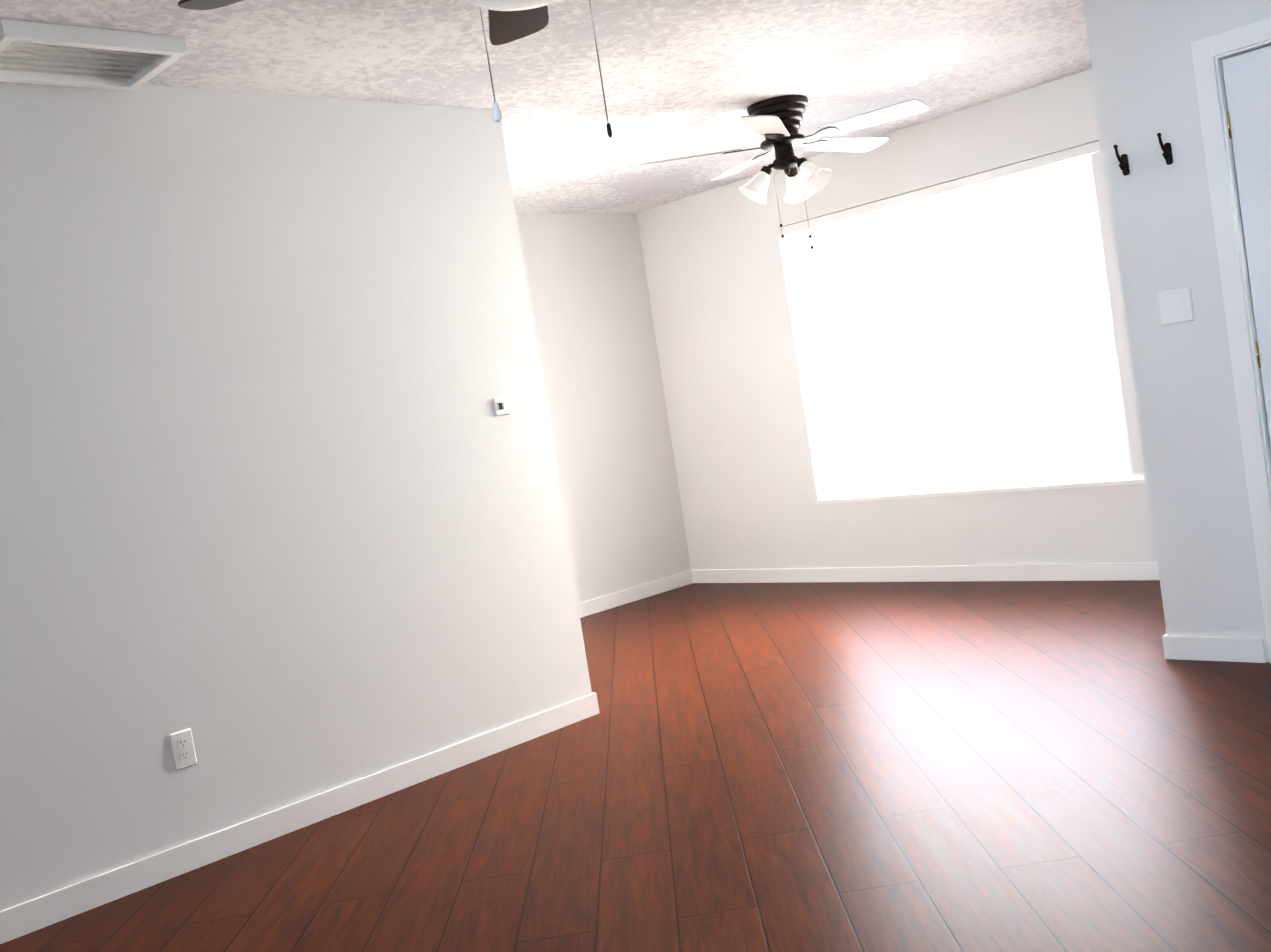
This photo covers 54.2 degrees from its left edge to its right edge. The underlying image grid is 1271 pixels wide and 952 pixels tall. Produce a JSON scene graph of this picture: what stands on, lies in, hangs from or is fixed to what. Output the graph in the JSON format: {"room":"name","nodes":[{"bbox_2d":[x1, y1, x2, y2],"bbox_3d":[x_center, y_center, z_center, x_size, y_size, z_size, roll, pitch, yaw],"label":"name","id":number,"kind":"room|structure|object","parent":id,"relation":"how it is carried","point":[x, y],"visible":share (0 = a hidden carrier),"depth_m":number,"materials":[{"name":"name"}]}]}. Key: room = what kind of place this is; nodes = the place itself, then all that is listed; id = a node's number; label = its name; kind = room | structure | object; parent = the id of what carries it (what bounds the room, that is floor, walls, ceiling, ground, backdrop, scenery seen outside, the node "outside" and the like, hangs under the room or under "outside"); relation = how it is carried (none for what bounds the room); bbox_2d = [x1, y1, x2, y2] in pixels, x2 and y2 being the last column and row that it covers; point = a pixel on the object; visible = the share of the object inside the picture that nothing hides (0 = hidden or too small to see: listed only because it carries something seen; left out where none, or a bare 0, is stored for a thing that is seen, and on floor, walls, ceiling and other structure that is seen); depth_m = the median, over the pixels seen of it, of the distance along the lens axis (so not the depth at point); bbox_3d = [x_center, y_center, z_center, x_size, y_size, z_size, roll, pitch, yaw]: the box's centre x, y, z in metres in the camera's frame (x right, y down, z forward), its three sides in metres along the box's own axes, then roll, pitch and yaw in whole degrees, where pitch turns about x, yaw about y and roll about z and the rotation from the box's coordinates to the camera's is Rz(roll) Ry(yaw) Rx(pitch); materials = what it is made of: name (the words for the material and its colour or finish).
{"room":"empty living room","nodes":[
{"label":"empty living room","id":0,"kind":"room"},
{"bbox_2d":[0,82,591,910],"bbox_3d":[-2.461,0.198,2.983,5.850,2.440,0.120,-12,4,-44],"label":"wall","id":1,"kind":"structure","parent":0,"point":[282,522],"depth_m":4.07,"materials":[{"name":"white paint"}]},
{"bbox_2d":[169,728,196,770],"bbox_3d":[-1.401,0.848,3.848,0.072,0.116,0.009,-12,4,-44],"label":"outlet","id":2,"kind":"object","parent":1,"relation":"attached to","point":[183,749],"visible":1,"depth_m":3.84,"materials":[{"name":"white plastic"}]},
{"bbox_2d":[0,692,599,943],"bbox_3d":[-2.237,1.355,3.011,5.863,0.085,0.033,-12,4,-44],"label":"baseboard","id":3,"kind":"structure","parent":1,"relation":"attached to","point":[30,916],"depth_m":4.02,"materials":[{"name":"white wood"}]},
{"bbox_2d":[493,396,509,415],"bbox_3d":[-0.516,-0.271,4.798,0.072,0.074,0.010,-12,4,-44],"label":"thermostat","id":4,"kind":"object","parent":1,"relation":"attached to","point":[501,405],"visible":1,"depth_m":4.79,"materials":[{"name":"white plastic"}]},
{"bbox_2d":[0,0,1091,213],"bbox_3d":[-0.214,-1.399,2.292,8.790,0.100,8.190,-12,4,-44],"label":"ceiling","id":5,"kind":"structure","parent":0,"point":[683,78],"depth_m":4.62,"materials":[{"name":"white paint"}]},
{"bbox_2d":[0,18,186,90],"bbox_3d":[-1.585,-1.180,3.505,0.500,0.044,0.380,-12,4,-44],"label":"ceiling vent","id":6,"kind":"object","parent":5,"relation":"in","point":[53,54],"visible":1,"depth_m":3.50,"materials":[{"name":"white plastic"}]},
{"bbox_2d":[178,0,611,137],"bbox_3d":[-0.202,-0.989,2.271,1.329,0.710,1.295,-12,4,-44],"label":"ceiling fan","id":7,"kind":"object","parent":5,"relation":"hanging from","point":[511,20],"visible":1,"depth_m":2.52,"materials":[{"name":"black metal"}]},
{"bbox_2d":[636,95,927,248],"bbox_3d":[0.718,-1.340,5.561,1.261,0.661,1.280,-12,4,-44],"label":"ceiling fan","id":8,"kind":"object","parent":5,"relation":"hanging from","point":[774,122],"visible":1,"depth_m":5.47,"materials":[{"name":"metal"}]},
{"bbox_2d":[516,213,690,602],"bbox_3d":[-1.805,-0.086,6.245,5.970,2.440,0.120,-12,4,-44],"label":"wall","id":9,"kind":"structure","parent":0,"point":[589,298],"depth_m":7.74,"materials":[{"name":"white paint"}]},
{"bbox_2d":[578,570,691,617],"bbox_3d":[-1.657,1.088,6.187,5.750,0.085,0.013,-12,4,-44],"label":"baseboard","id":10,"kind":"structure","parent":9,"relation":"attached to","point":[606,602],"depth_m":7.79,"materials":[{"name":"white wood"}]},
{"bbox_2d":[0,580,1270,951],"bbox_3d":[0.175,1.107,2.432,8.790,0.100,8.190,-12,4,-44],"label":"floor","id":11,"kind":"structure","parent":0,"point":[940,766],"depth_m":3.59,"materials":[{"name":"laminate"}]},
{"bbox_2d":[637,69,1156,569],"bbox_3d":[1.588,-0.643,6.797,0.200,2.440,3.840,-12,4,-44],"label":"wall","id":12,"kind":"structure","parent":0,"point":[729,361],"depth_m":7.34,"materials":[{"name":"white paint"}]},
{"bbox_2d":[692,562,1159,582],"bbox_3d":[1.662,0.537,6.820,0.013,0.085,3.690,-12,4,-44],"label":"baseboard","id":13,"kind":"structure","parent":12,"relation":"attached to","point":[1144,570],"depth_m":6.79,"materials":[{"name":"white wood"}]},
{"bbox_2d":[780,141,1142,495],"bbox_3d":[1.660,-0.735,6.624,0.050,1.597,1.952,-12,4,-44],"label":"window","id":14,"kind":"structure","parent":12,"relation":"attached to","point":[966,331],"depth_m":6.52,"materials":[{"name":"white glass"}]},
{"bbox_2d":[815,474,1145,503],"bbox_3d":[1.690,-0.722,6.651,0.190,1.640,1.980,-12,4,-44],"label":"windowsill","id":15,"kind":"structure","parent":12,"relation":"in","point":[1095,484],"depth_m":6.56,"materials":[{"name":"white wood"}]},
{"bbox_2d":[1083,0,1270,661],"bbox_3d":[3.263,-0.689,2.973,0.120,2.440,4.230,-12,4,-44],"label":"wall","id":16,"kind":"structure","parent":0,"point":[1161,209],"depth_m":4.32,"materials":[{"name":"white paint"}]},
{"bbox_2d":[1113,144,1129,175],"bbox_3d":[1.700,-1.107,4.348,0.068,0.107,0.024,-12,4,-44],"label":"hook","id":17,"kind":"object","parent":16,"relation":"attached to","point":[1124,163],"visible":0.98,"depth_m":4.36,"materials":[{"name":"black metal"}]},
{"bbox_2d":[1157,133,1172,164],"bbox_3d":[1.805,-1.117,4.238,0.068,0.107,0.024,-12,4,-44],"label":"hook","id":18,"kind":"object","parent":16,"relation":"attached to","point":[1166,148],"visible":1,"depth_m":4.25,"materials":[{"name":"black metal"}]},
{"bbox_2d":[1158,287,1194,324],"bbox_3d":[1.877,-0.589,4.316,0.016,0.116,0.116,-12,4,-44],"label":"toggle light switch","id":19,"kind":"object","parent":16,"relation":"attached to","point":[1175,306],"visible":1,"depth_m":4.32,"materials":[{"name":"white plastic"}]},
{"bbox_2d":[1162,634,1265,662],"bbox_3d":[2.048,0.613,4.401,0.013,0.085,0.346,-12,4,-44],"label":"baseboard","id":20,"kind":"structure","parent":16,"relation":"attached to","point":[1204,648],"depth_m":4.39,"materials":[{"name":"white wood"}]},
{"bbox_2d":[1191,18,1270,663],"bbox_3d":[2.429,-0.447,3.862,0.142,2.118,1.065,-12,4,-44],"label":"door frame","id":21,"kind":"structure","parent":16,"relation":"attached to","point":[1210,54],"depth_m":4.16,"materials":[{"name":"white wood"}]},
{"bbox_2d":[1222,46,1270,444],"bbox_3d":[2.406,-0.406,3.843,0.117,2.035,0.925,-12,4,-44],"label":"entry door","id":22,"kind":"structure","parent":16,"relation":"in","point":[1247,78],"depth_m":4.11,"materials":[{"name":"white paint"},{"name":"bright brass"}]}
]}

